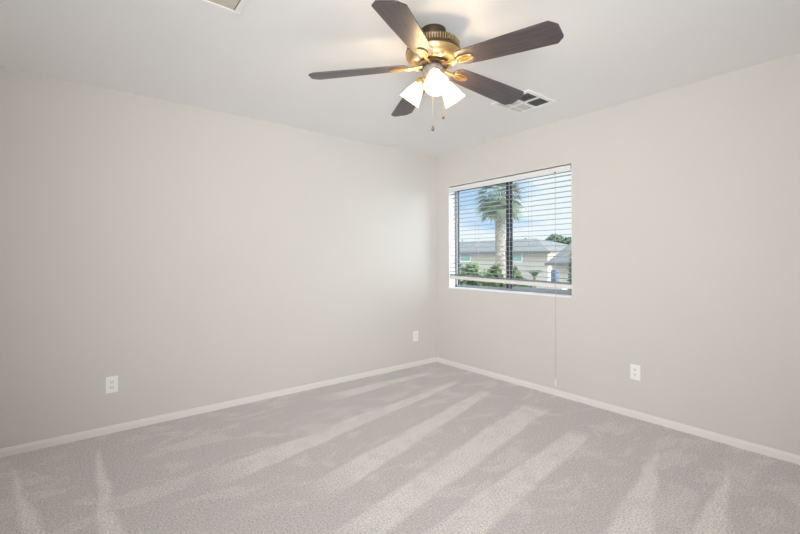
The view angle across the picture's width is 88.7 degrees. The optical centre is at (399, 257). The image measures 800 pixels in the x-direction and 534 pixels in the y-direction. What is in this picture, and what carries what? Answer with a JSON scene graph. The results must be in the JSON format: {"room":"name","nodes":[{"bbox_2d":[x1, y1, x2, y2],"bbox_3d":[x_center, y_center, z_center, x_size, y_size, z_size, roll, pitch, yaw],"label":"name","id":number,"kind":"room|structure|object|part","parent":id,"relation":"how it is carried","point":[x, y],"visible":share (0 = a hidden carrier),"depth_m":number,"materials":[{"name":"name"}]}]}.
{"room":"empty bedroom","nodes":[
{"label":"empty bedroom","id":0,"kind":"room"},
{"bbox_2d":[0,67,436,448],"bbox_3d":[-1.382,0.079,3.530,4.795,2.560,0.140,0,0,-38],"label":"wall","id":1,"kind":"structure","parent":0,"point":[193,257],"depth_m":3.19,"materials":[{"name":"beige paint"}]},
{"bbox_2d":[106,375,117,393],"bbox_3d":[-2.046,0.899,2.907,0.072,0.117,0.009,0,0,-38],"label":"wall outlet","id":2,"kind":"object","parent":1,"relation":"attached to","point":[112,381],"visible":1,"depth_m":2.90,"materials":[{"name":"white plastic"}]},
{"bbox_2d":[0,357,436,457],"bbox_3d":[-1.335,1.213,3.466,4.502,0.052,0.013,0,0,-38],"label":"baseboard","id":3,"kind":"structure","parent":1,"relation":"attached to","point":[17,449],"depth_m":3.19,"materials":[{"name":"white paint"}]},
{"bbox_2d":[413,331,417,341],"bbox_3d":[0.180,0.891,4.669,0.072,0.117,0.009,0,0,-38],"label":"wall outlet","id":4,"kind":"object","parent":1,"relation":"attached to","point":[415,333],"visible":1,"depth_m":4.66,"materials":[{"name":"white plastic"}]},
{"bbox_2d":[0,362,799,533],"bbox_3d":[0.127,1.293,1.631,4.515,0.120,4.706,0,0,-38],"label":"floor","id":5,"kind":"structure","parent":0,"point":[435,447],"depth_m":2.35,"materials":[{"name":"carpet"}]},
{"bbox_2d":[0,0,799,156],"bbox_3d":[0.117,-1.282,1.631,4.795,0.150,4.986,0,0,-38],"label":"ceiling","id":6,"kind":"structure","parent":0,"point":[257,63],"depth_m":2.40,"materials":[{"name":"paint"}]},
{"bbox_2d":[194,0,248,15],"bbox_3d":[-0.855,-1.199,1.558,0.670,0.008,0.660,0,0,-38],"label":"ceiling panel","id":7,"kind":"object","parent":6,"relation":"attached to","point":[235,7],"visible":1,"depth_m":1.94,"materials":[{"name":"paint"}]},
{"bbox_3d":[-0.854,-1.201,1.559,0.603,0.004,0.594,0,0,-38],"label":"panel","id":8,"kind":"part","parent":7,"relation":"part of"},
{"bbox_2d":[309,0,563,130],"bbox_3d":[0.216,-0.937,2.185,1.247,0.540,1.275,0,0,-38],"label":"ceiling fan","id":9,"kind":"object","parent":6,"relation":"hanging from","point":[431,50],"visible":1,"depth_m":2.06,"materials":[{"name":"brown wood"}]},
{"bbox_3d":[-0.221,-0.994,2.191,0.528,0.006,0.151,-4,12,3],"label":"blade","id":10,"kind":"part","parent":9,"relation":"part of","materials":[{"name":"brown wood"}]},
{"bbox_3d":[0.037,-0.995,1.800,0.151,0.006,0.528,12,8,19],"label":"blade","id":11,"kind":"part","parent":9,"relation":"part of","materials":[{"name":"brown wood"}]},
{"bbox_3d":[0.072,-0.995,2.557,0.151,0.006,0.528,-13,-1,-16],"label":"blade","id":12,"kind":"part","parent":9,"relation":"part of","materials":[{"name":"brown wood"}]},
{"bbox_3d":[0.068,-0.891,2.234,0.143,0.147,0.126,0,0,29],"label":"lamp shade","id":13,"kind":"part","parent":9,"relation":"part of","materials":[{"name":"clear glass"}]},
{"bbox_3d":[0.121,-0.946,2.204,0.085,0.056,0.062,0,0,29],"label":"light arm","id":14,"kind":"part","parent":9,"relation":"part of","materials":[{"name":"gold metal"}]},
{"bbox_3d":[0.177,-1.053,2.173,0.293,0.046,0.293,0,0,-38],"label":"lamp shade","id":15,"kind":"part","parent":9,"relation":"part of","materials":[{"name":"gold metal"}]},
{"bbox_3d":[0.178,-0.946,2.108,0.062,0.056,0.085,0,0,-1],"label":"light arm","id":16,"kind":"part","parent":9,"relation":"part of","materials":[{"name":"gold metal"}]},
{"bbox_3d":[0.179,-0.908,2.065,0.053,0.077,0.071,0,0,-1],"label":"light bulb","id":17,"kind":"part","parent":9,"relation":"part of","materials":[{"name":"white glass"}]},
{"bbox_3d":[0.180,-0.892,2.048,0.126,0.147,0.143,0,0,-1],"label":"lamp shade","id":18,"kind":"part","parent":9,"relation":"part of","materials":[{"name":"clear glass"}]},
{"bbox_3d":[0.285,-0.892,2.237,0.143,0.147,0.126,0,0,-31],"label":"lamp shade","id":19,"kind":"part","parent":9,"relation":"part of","materials":[{"name":"white glass"}]},
{"bbox_3d":[0.510,-0.997,2.392,0.528,0.006,0.151,4,-15,-33],"label":"blade","id":20,"kind":"part","parent":9,"relation":"part of","materials":[{"name":"brown wood"}]},
{"bbox_3d":[0.488,-0.997,1.925,0.528,0.006,0.151,5,-9,39],"label":"blade","id":21,"kind":"part","parent":9,"relation":"part of","materials":[{"name":"brown wood"}]},
{"bbox_2d":[491,89,555,113],"bbox_3d":[0.958,-1.203,3.175,0.360,0.013,0.340,0,0,-38],"label":"ceiling vent","id":22,"kind":"object","parent":6,"relation":"in","point":[531,100],"visible":0.85,"depth_m":3.19,"materials":[{"name":"white metal"}]},
{"bbox_2d":[436,53,799,454],"bbox_3d":[1.947,0.066,3.075,0.140,2.560,4.706,0,0,-38],"label":"wall","id":23,"kind":"structure","parent":0,"point":[686,199],"depth_m":2.95,"materials":[{"name":"beige paint"}]},
{"bbox_2d":[449,163,571,297],"bbox_3d":[1.077,-0.238,4.168,0.146,1.171,1.493,0,0,-38],"label":"window","id":24,"kind":"structure","parent":23,"relation":"in","point":[453,283],"depth_m":4.21,"materials":[{"name":"white paint"}]},
{"bbox_3d":[0.665,-0.226,4.770,0.035,1.122,0.030,0,0,-38],"label":"jamb frame","id":25,"kind":"part","parent":24,"relation":"part of","materials":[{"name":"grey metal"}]},
{"bbox_3d":[0.902,-0.237,4.483,0.014,1.102,0.714,0,0,-38],"label":"sash","id":26,"kind":"part","parent":24,"relation":"part of","materials":[{"name":"grey metal"}]},
{"bbox_3d":[0.896,0.311,4.492,0.014,0.006,0.670,0,0,-38],"label":"rail","id":27,"kind":"part","parent":24,"relation":"part of","materials":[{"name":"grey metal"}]},
{"bbox_2d":[449,165,571,385],"bbox_3d":[1.045,0.168,4.139,0.082,1.957,1.480,0,0,-38],"label":"window blind","id":28,"kind":"object","parent":24,"relation":"attached to","point":[554,284],"visible":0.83,"depth_m":4.01,"materials":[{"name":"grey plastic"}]},
{"bbox_3d":[0.833,-0.270,4.423,0.056,0.996,0.002,0,0,-38],"label":"ladder cord","id":29,"kind":"part","parent":28,"relation":"part of","materials":[{"name":"white fabric"}]},
{"bbox_3d":[1.053,0.236,4.148,0.050,0.038,1.473,0,1,-38],"label":"rail","id":30,"kind":"part","parent":28,"relation":"part of","materials":[{"name":"white plastic"}]},
{"bbox_3d":[1.243,-0.263,3.905,0.056,1.012,0.002,0,0,-38],"label":"ladder cord","id":31,"kind":"part","parent":28,"relation":"part of","materials":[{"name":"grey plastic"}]},
{"bbox_3d":[1.390,0.157,3.655,0.010,1.842,0.004,0,0,-38],"label":"lift cord","id":32,"kind":"part","parent":28,"relation":"part of","materials":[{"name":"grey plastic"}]},
{"bbox_3d":[1.079,0.341,4.168,0.146,0.014,1.492,0,0,-38],"label":"sill","id":33,"kind":"part","parent":24,"relation":"part of","materials":[{"name":"white paint"}]},
{"bbox_3d":[1.340,-0.238,3.904,0.014,1.102,0.692,0,0,-38],"label":"sash","id":34,"kind":"part","parent":24,"relation":"part of","materials":[{"name":"grey metal"}]},
{"bbox_3d":[1.347,0.301,3.897,0.014,0.024,0.652,0,0,-38],"label":"rail","id":35,"kind":"part","parent":24,"relation":"part of","materials":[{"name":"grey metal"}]},
{"bbox_2d":[436,357,799,464],"bbox_3d":[1.891,1.201,3.027,0.013,0.052,4.706,0,0,-38],"label":"baseboard","id":36,"kind":"structure","parent":23,"relation":"attached to","point":[775,453],"depth_m":3.06,"materials":[{"name":"white paint"}]},
{"bbox_2d":[630,364,639,380],"bbox_3d":[1.804,0.877,3.139,0.009,0.117,0.072,0,0,-38],"label":"wall outlet","id":37,"kind":"object","parent":23,"relation":"attached to","point":[634,369],"visible":1,"depth_m":3.14,"materials":[{"name":"white plastic"}]},
{"label":"outside","id":38,"kind":"structure","parent":0,"visible":0},
{"bbox_3d":[32.924,2.809,57.934,116.475,0.200,170.000,0,0,-38],"label":"ground","id":39,"kind":"structure","parent":38,"visible":0},
{"bbox_2d":[460,261,484,285],"bbox_3d":[3.039,1.455,18.643,1.748,2.757,1.798,0,0,-38],"label":"shrub","id":40,"kind":"object","parent":39,"relation":"on","point":[463,269],"visible":0.14,"depth_m":18.38,"materials":[{"name":"green plant"}]},
{"bbox_2d":[478,263,504,286],"bbox_3d":[4.004,1.498,17.513,1.198,2.655,1.261,0,0,-38],"label":"shrub","id":41,"kind":"object","parent":39,"relation":"on","point":[494,272],"visible":0.32,"depth_m":17.30,"materials":[{"name":"green plant"}]},
{"bbox_2d":[471,182,526,277],"bbox_3d":[5.461,-0.872,22.160,3.055,7.371,3.157,0,0,-38],"label":"palm tree","id":42,"kind":"object","parent":39,"relation":"on","point":[498,241],"visible":0.61,"depth_m":21.91,"materials":[{"name":"green plant"}]},
{"bbox_3d":[5.453,-3.104,22.160,3.055,2.908,3.157,0,0,-38],"label":"crown","id":43,"kind":"part","parent":42,"relation":"part of","materials":[{"name":"green plant"}]},
{"bbox_2d":[502,266,523,287],"bbox_3d":[4.702,1.515,16.693,1.024,2.614,1.079,0,0,-38],"label":"shrub","id":44,"kind":"object","parent":39,"relation":"on","point":[514,267],"visible":0.08,"depth_m":16.47,"materials":[{"name":"green plant"}]},
{"bbox_2d":[459,238,567,287],"bbox_3d":[10.079,0.471,42.793,9.880,4.650,18.400,0,0,-38],"label":"house","id":45,"kind":"structure","parent":39,"relation":"on","point":[533,247],"depth_m":36.16,"materials":[{"name":"paint"}]},
{"bbox_3d":[6.397,-0.001,40.135,0.029,0.620,1.200,0,0,-38],"label":"pane","id":46,"kind":"part","parent":45,"relation":"part of","materials":[{"name":"grey"}]},
{"bbox_3d":[9.966,-0.014,35.626,0.029,0.620,1.400,0,0,-38],"label":"pane","id":47,"kind":"part","parent":45,"relation":"part of","materials":[{"name":"grey"}]},
{"bbox_2d":[520,278,534,287],"bbox_3d":[4.801,1.776,15.241,0.842,2.092,0.859,0,0,7],"label":"shrub","id":48,"kind":"object","parent":39,"relation":"on","point":[524,278],"visible":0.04,"depth_m":15.23,"materials":[{"name":"green plant"}]},
{"bbox_2d":[526,270,544,287],"bbox_3d":[5.222,1.651,15.973,0.988,2.334,1.005,0,0,-19],"label":"spiky plant","id":49,"kind":"object","parent":39,"relation":"on","point":[531,273],"visible":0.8,"depth_m":15.89,"materials":[{"name":"green plant"}]},
{"bbox_2d":[543,270,566,289],"bbox_3d":[8.254,1.722,21.806,0.600,2.160,1.240,0,0,-38],"label":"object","id":50,"kind":"object","parent":39,"relation":"on","point":[552,274],"visible":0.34,"depth_m":21.73,"materials":[{"name":"blue paint"}]},
{"bbox_3d":[8.251,0.963,21.806,0.240,0.640,0.320,0,0,-38],"label":"post","id":51,"kind":"part","parent":50,"relation":"part of","materials":[{"name":"blue paint"}]},
{"bbox_2d":[544,242,571,289],"bbox_3d":[14.020,0.756,25.570,6.080,4.050,7.300,0,0,-38],"label":"house","id":52,"kind":"structure","parent":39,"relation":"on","point":[567,250],"depth_m":26.18,"materials":[{"name":"paint"}]},
{"bbox_2d":[545,233,571,244],"bbox_3d":[18.522,-0.109,47.352,4.752,5.780,4.870,0,0,8],"label":"tree","id":53,"kind":"object","parent":39,"relation":"on","point":[567,240],"visible":0.08,"depth_m":46.70,"materials":[{"name":"green plant"}]},
{"bbox_2d":[566,252,571,289],"bbox_3d":[6.704,1.177,15.683,0.590,3.267,0.582,0,0,-38],"label":"shrub","id":54,"kind":"object","parent":39,"relation":"on","point":[570,259],"visible":0.06,"depth_m":15.71,"materials":[{"name":"green plant"}]}
]}

